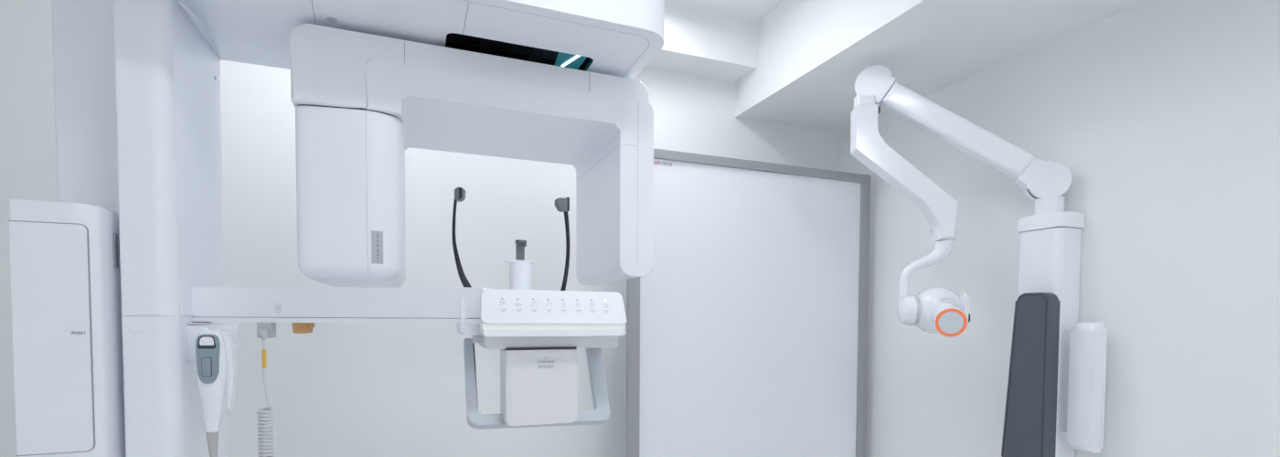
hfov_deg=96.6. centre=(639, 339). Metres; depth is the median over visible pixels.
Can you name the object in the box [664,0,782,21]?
ceiling
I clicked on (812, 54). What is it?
ceiling beam
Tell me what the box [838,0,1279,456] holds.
wall
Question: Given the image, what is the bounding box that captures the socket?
[256,322,276,338]
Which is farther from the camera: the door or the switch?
the door
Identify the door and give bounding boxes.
[625,148,870,456]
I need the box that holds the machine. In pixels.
[8,0,664,456]
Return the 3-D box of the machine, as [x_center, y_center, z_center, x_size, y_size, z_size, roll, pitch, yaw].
[-0.639,0.123,1.466,1.376,2.440,0.718,-1,2,-22]
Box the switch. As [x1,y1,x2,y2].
[195,327,274,456]
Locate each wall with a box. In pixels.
[0,0,838,456]
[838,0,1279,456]
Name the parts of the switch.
thumb plate, handle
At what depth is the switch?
1.25 m
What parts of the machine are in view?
door, support arm, rod, rotating arm, arm, bite post, patient handle, panel, control panel, teal pane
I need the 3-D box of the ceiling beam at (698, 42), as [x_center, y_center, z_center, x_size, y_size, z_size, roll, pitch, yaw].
[-0.993,-1.302,2.042,3.191,0.200,0.181,-1,2,-22]
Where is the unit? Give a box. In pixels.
[850,64,1107,456]
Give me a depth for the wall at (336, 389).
2.21 m
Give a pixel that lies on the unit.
(1055, 400)
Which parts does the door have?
frame rail, frame rail, frame rail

